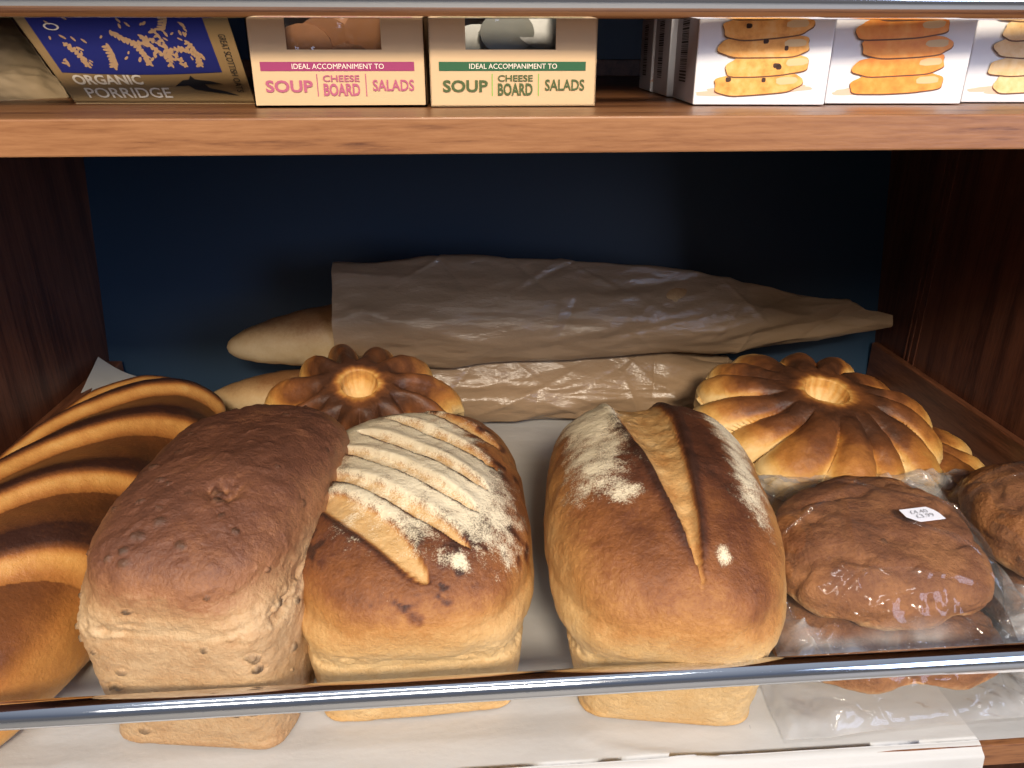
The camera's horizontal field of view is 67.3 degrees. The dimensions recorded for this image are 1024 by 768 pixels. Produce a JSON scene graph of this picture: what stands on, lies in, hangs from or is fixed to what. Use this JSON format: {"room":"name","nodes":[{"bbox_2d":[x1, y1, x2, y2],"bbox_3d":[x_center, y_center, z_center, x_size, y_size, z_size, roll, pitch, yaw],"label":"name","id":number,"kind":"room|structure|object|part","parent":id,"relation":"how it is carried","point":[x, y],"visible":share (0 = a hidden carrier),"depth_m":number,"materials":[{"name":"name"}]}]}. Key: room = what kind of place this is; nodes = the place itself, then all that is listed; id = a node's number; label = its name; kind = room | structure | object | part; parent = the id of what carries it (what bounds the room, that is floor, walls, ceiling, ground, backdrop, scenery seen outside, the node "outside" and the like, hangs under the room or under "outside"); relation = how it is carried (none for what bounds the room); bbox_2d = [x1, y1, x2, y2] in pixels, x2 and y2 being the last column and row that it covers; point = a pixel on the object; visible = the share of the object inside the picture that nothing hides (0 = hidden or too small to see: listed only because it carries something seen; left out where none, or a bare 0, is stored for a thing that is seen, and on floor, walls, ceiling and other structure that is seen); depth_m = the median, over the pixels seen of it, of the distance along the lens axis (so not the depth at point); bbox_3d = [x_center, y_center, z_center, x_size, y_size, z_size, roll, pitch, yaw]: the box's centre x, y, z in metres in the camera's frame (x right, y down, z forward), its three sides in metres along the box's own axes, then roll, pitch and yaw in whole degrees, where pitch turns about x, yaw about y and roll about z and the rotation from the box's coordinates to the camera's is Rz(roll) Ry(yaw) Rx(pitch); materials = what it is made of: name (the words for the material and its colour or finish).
{"room":"food shop","nodes":[
{"label":"food shop","id":0,"kind":"room"},
{"bbox_3d":[0.000,0.928,0.398,6.000,0.020,6.000,-2,23,-4],"label":"floor","id":1,"kind":"structure","parent":0,"visible":0},
{"bbox_2d":[0,0,1023,767],"bbox_3d":[0.008,-0.018,0.740,1.037,1.450,0.770,-2,23,-4],"label":"display cabinet","id":2,"kind":"object","parent":1,"relation":"on","point":[140,239],"visible":0.48,"depth_m":0.86,"materials":[{"name":"brown wood"}]},
{"bbox_2d":[0,17,69,100],"bbox_3d":[-0.345,-0.202,0.452,0.163,0.077,0.127,20,30,38],"label":"paper packet","id":3,"kind":"object","parent":2,"relation":"on","point":[24,75],"visible":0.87,"depth_m":0.46,"materials":[{"name":"beige paper"}]},
{"bbox_3d":[-0.501,-0.004,0.707,0.018,1.450,0.770,-2,23,-4],"label":"panel","id":4,"kind":"part","parent":2,"relation":"part of","materials":[{"name":"brown wood"}]},
{"bbox_2d":[13,17,254,103],"bbox_3d":[-0.225,-0.224,0.462,0.124,0.104,0.254,-21,31,-40],"label":"box","id":5,"kind":"object","parent":2,"relation":"on","point":[97,60],"visible":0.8,"depth_m":0.42,"materials":[{"name":"cardboard"}]},
{"bbox_3d":[-0.237,-0.231,0.460,0.102,0.083,0.209,-20,30,-38],"label":"blue panel","id":6,"kind":"part","parent":5,"relation":"part of","materials":[{"name":"blue cardboard"}]},
{"bbox_2d":[176,34,243,94],"bbox_3d":[-0.154,-0.173,0.416,0.036,0.030,0.044,7,24,15],"label":"print","id":7,"kind":"object","parent":5,"relation":"attached to","point":[206,64],"depth_m":0.42,"materials":[{"name":"black"}]},
{"bbox_2d":[244,18,430,106],"bbox_3d":[-0.085,-0.169,0.395,0.082,0.046,0.073,-2,23,-4],"label":"box","id":8,"kind":"object","parent":2,"relation":"on","point":[295,62],"visible":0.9,"depth_m":0.37,"materials":[{"name":"beige cardboard"}]},
{"bbox_3d":[-0.014,-0.422,0.903,1.001,0.112,0.010,-2,23,-4],"label":"panel","id":9,"kind":"part","parent":2,"relation":"part of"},
{"bbox_3d":[-0.013,-0.372,0.906,1.001,0.018,0.024,-2,23,-4],"label":"rail","id":10,"kind":"part","parent":2,"relation":"part of","materials":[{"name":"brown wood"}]},
{"bbox_3d":[-0.012,-0.180,0.981,1.001,0.364,0.082,-2,23,-4],"label":"panel","id":11,"kind":"part","parent":2,"relation":"part of","materials":[{"name":"blue paint"}]},
{"bbox_2d":[0,418,984,767],"bbox_3d":[-0.043,0.174,0.738,0.845,0.102,0.578,-2,23,-4],"label":"sheet","id":12,"kind":"object","parent":2,"relation":"on","point":[807,724],"visible":0.08,"depth_m":0.49,"materials":[{"name":"white paper"}]},
{"bbox_2d":[81,357,135,392],"bbox_3d":[-0.451,0.036,0.851,0.078,0.065,0.217,-7,24,-15],"label":"parchment corner","id":13,"kind":"object","parent":12,"relation":"on","point":[102,373],"visible":0.19,"depth_m":0.91,"materials":[{"name":"white paper"}]},
{"bbox_2d":[0,375,225,745],"bbox_3d":[-0.363,0.100,0.635,0.166,0.119,0.473,0,23,1],"label":"loaf","id":14,"kind":"object","parent":12,"relation":"on","point":[59,481],"visible":0.6,"depth_m":0.56,"materials":[{"name":"brown food"}]},
{"bbox_2d":[75,404,349,749],"bbox_3d":[-0.192,0.114,0.549,0.140,0.161,0.236,2,23,4],"label":"loaf","id":15,"kind":"object","parent":12,"relation":"on","point":[193,580],"visible":0.74,"depth_m":0.46,"materials":[{"name":"brown food"}]},
{"bbox_2d":[214,369,299,410],"bbox_3d":[-0.057,0.005,0.921,0.599,0.070,0.076,-2,23,-5],"label":"baguette","id":16,"kind":"object","parent":12,"relation":"on","point":[253,390],"visible":0.17,"depth_m":0.88,"materials":[{"name":"beige food"}]},
{"bbox_2d":[264,344,463,429],"bbox_3d":[-0.149,0.036,0.764,0.188,0.131,0.191,20,30,39],"label":"loaf","id":17,"kind":"object","parent":12,"relation":"on","point":[352,390],"visible":0.38,"depth_m":0.73,"materials":[{"name":"brown food"}]},
{"bbox_2d":[302,411,533,721],"bbox_3d":[-0.072,0.112,0.583,0.168,0.137,0.264,-2,23,-6],"label":"loaf","id":18,"kind":"object","parent":12,"relation":"on","point":[419,559],"visible":0.88,"depth_m":0.49,"materials":[{"name":"brown food"}]},
{"bbox_2d":[430,352,732,422],"bbox_3d":[0.046,-0.005,0.921,0.513,0.088,0.116,-2,23,-4],"label":"bag","id":19,"kind":"object","parent":12,"relation":"on","point":[511,391],"visible":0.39,"depth_m":0.88,"materials":[{"name":"plastic"}]},
{"bbox_2d":[331,254,892,367],"bbox_3d":[0.127,-0.089,0.876,0.644,0.127,0.094,-2,23,-5],"label":"bag","id":20,"kind":"object","parent":19,"relation":"on","point":[460,310],"visible":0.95,"depth_m":0.84,"materials":[{"name":"paper"}]},
{"bbox_2d":[227,288,686,365],"bbox_3d":[-0.029,-0.072,0.876,0.579,0.096,0.085,-2,23,-5],"label":"baguette","id":21,"kind":"object","parent":20,"relation":"in","point":[295,337],"visible":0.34,"depth_m":0.83,"materials":[{"name":"beige food"}]},
{"bbox_2d":[544,402,786,725],"bbox_3d":[0.106,0.108,0.576,0.169,0.150,0.279,2,23,5],"label":"loaf","id":22,"kind":"object","parent":12,"relation":"on","point":[663,543],"visible":0.94,"depth_m":0.48,"materials":[{"name":"brown food"}]},
{"bbox_3d":[0.263,0.165,0.561,0.200,0.059,0.168,-2,23,-6],"label":"clear bag","id":23,"kind":"object","parent":12,"relation":"on","visible":0},
{"bbox_2d":[771,594,1003,693],"bbox_3d":[0.261,0.168,0.563,0.162,0.048,0.132,-2,23,-6],"label":"loaf","id":24,"kind":"object","parent":23,"relation":"in","point":[804,632],"visible":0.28,"depth_m":0.52,"materials":[{"name":"brown food"}]},
{"bbox_2d":[847,507,1023,674],"bbox_3d":[0.268,0.115,0.574,0.194,0.084,0.198,-1,23,-2],"label":"clear bag","id":25,"kind":"object","parent":23,"relation":"on","point":[921,514],"visible":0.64,"depth_m":0.54,"materials":[{"name":"plastic"}]},
{"bbox_2d":[775,475,994,630],"bbox_3d":[0.261,0.118,0.561,0.158,0.060,0.134,-3,23,-7],"label":"loaf","id":26,"kind":"object","parent":25,"relation":"in","point":[851,554],"visible":0.98,"depth_m":0.53,"materials":[{"name":"brown food"}]},
{"bbox_3d":[0.029,-0.168,0.336,1.001,0.016,0.016,-2,23,-4],"label":"guard rail","id":27,"kind":"part","parent":2,"relation":"part of","materials":[{"name":"silver metal"}]},
{"bbox_3d":[0.032,0.175,0.450,1.001,0.015,0.015,-2,23,-4],"label":"guard rail","id":28,"kind":"part","parent":2,"relation":"part of","materials":[{"name":"silver metal"}]},
{"bbox_2d":[428,18,597,105],"bbox_3d":[-0.002,-0.171,0.398,0.080,0.046,0.073,-2,23,-4],"label":"box","id":29,"kind":"object","parent":2,"relation":"on","point":[473,62],"visible":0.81,"depth_m":0.37,"materials":[{"name":"beige cardboard"}]},
{"bbox_2d":[639,19,656,91],"bbox_3d":[0.126,-0.231,0.536,0.065,0.049,0.063,1,23,2],"label":"box","id":30,"kind":"object","parent":2,"relation":"on","point":[649,25],"visible":0.16,"depth_m":0.53,"materials":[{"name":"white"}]},
{"bbox_2d":[652,19,677,96],"bbox_3d":[0.125,-0.205,0.475,0.065,0.049,0.063,1,23,2],"label":"box","id":31,"kind":"object","parent":2,"relation":"on","point":[667,29],"visible":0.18,"depth_m":0.46,"materials":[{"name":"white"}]},
{"bbox_2d":[673,19,835,104],"bbox_3d":[0.124,-0.175,0.406,0.065,0.049,0.073,1,23,3],"label":"box","id":32,"kind":"object","parent":2,"relation":"on","point":[718,61],"visible":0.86,"depth_m":0.38,"materials":[{"name":"white cardboard"}]},
{"bbox_2d":[673,19,698,101],"bbox_3d":[0.092,-0.176,0.408,0.001,0.046,0.069,1,23,3],"label":"print","id":33,"kind":"object","parent":32,"relation":"attached to","point":[683,90],"depth_m":0.40},
{"bbox_2d":[749,608,1023,739],"bbox_3d":[0.319,0.118,0.746,0.365,0.001,0.550,-2,23,-4],"label":"sheet","id":34,"kind":"object","parent":2,"relation":"on","point":[993,708],"visible":0.06,"depth_m":0.52,"materials":[{"name":"white paper"}]},
{"bbox_2d":[765,426,984,539],"bbox_3d":[0.331,0.072,0.773,0.303,0.061,0.299,-17,28,-34],"label":"loaf","id":35,"kind":"object","parent":34,"relation":"on","point":[958,462],"visible":0.05,"depth_m":0.71,"materials":[{"name":"brown food"}]},
{"bbox_2d":[693,352,945,500],"bbox_3d":[0.294,0.034,0.751,0.232,0.085,0.239,7,24,15],"label":"loaf","id":36,"kind":"object","parent":35,"relation":"on","point":[802,423],"visible":0.9,"depth_m":0.70,"materials":[{"name":"brown food"}]},
{"bbox_3d":[0.423,0.148,0.593,0.167,0.064,0.163,-2,23,-6],"label":"clear bag","id":37,"kind":"object","parent":34,"relation":"on","visible":0},
{"bbox_2d":[974,540,1023,641],"bbox_3d":[0.422,0.155,0.591,0.128,0.050,0.135,-2,23,-6],"label":"loaf","id":38,"kind":"object","parent":37,"relation":"in","point":[1006,606],"visible":0.4,"depth_m":0.57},
{"bbox_2d":[1016,619,1023,640],"bbox_3d":[0.429,0.104,0.595,0.173,0.075,0.186,0,23,-1],"label":"clear bag","id":39,"kind":"object","parent":37,"relation":"on","point":[1020,635],"visible":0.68,"depth_m":0.53,"materials":[{"name":"clear plastic"}]},
{"bbox_2d":[958,462,1023,576],"bbox_3d":[0.426,0.105,0.590,0.146,0.057,0.132,3,23,8],"label":"loaf","id":40,"kind":"object","parent":39,"relation":"in","point":[990,498],"visible":1,"depth_m":0.58,"materials":[{"name":"brown food"}]},
{"bbox_2d":[824,20,977,103],"bbox_3d":[0.194,-0.179,0.414,0.069,0.049,0.073,0,23,1],"label":"box","id":41,"kind":"object","parent":2,"relation":"on","point":[872,61],"visible":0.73,"depth_m":0.38,"materials":[{"name":"white cardboard"}]},
{"bbox_3d":[0.516,-0.032,0.773,0.018,1.450,0.770,-2,23,-4],"label":"panel","id":42,"kind":"part","parent":2,"relation":"part of","materials":[{"name":"brown wood"}]},
{"bbox_2d":[960,20,1023,101],"bbox_3d":[0.268,-0.184,0.426,0.065,0.049,0.073,0,23,1],"label":"box","id":43,"kind":"object","parent":2,"relation":"on","point":[995,69],"visible":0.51,"depth_m":0.40,"materials":[{"name":"white cardboard"}]}
]}

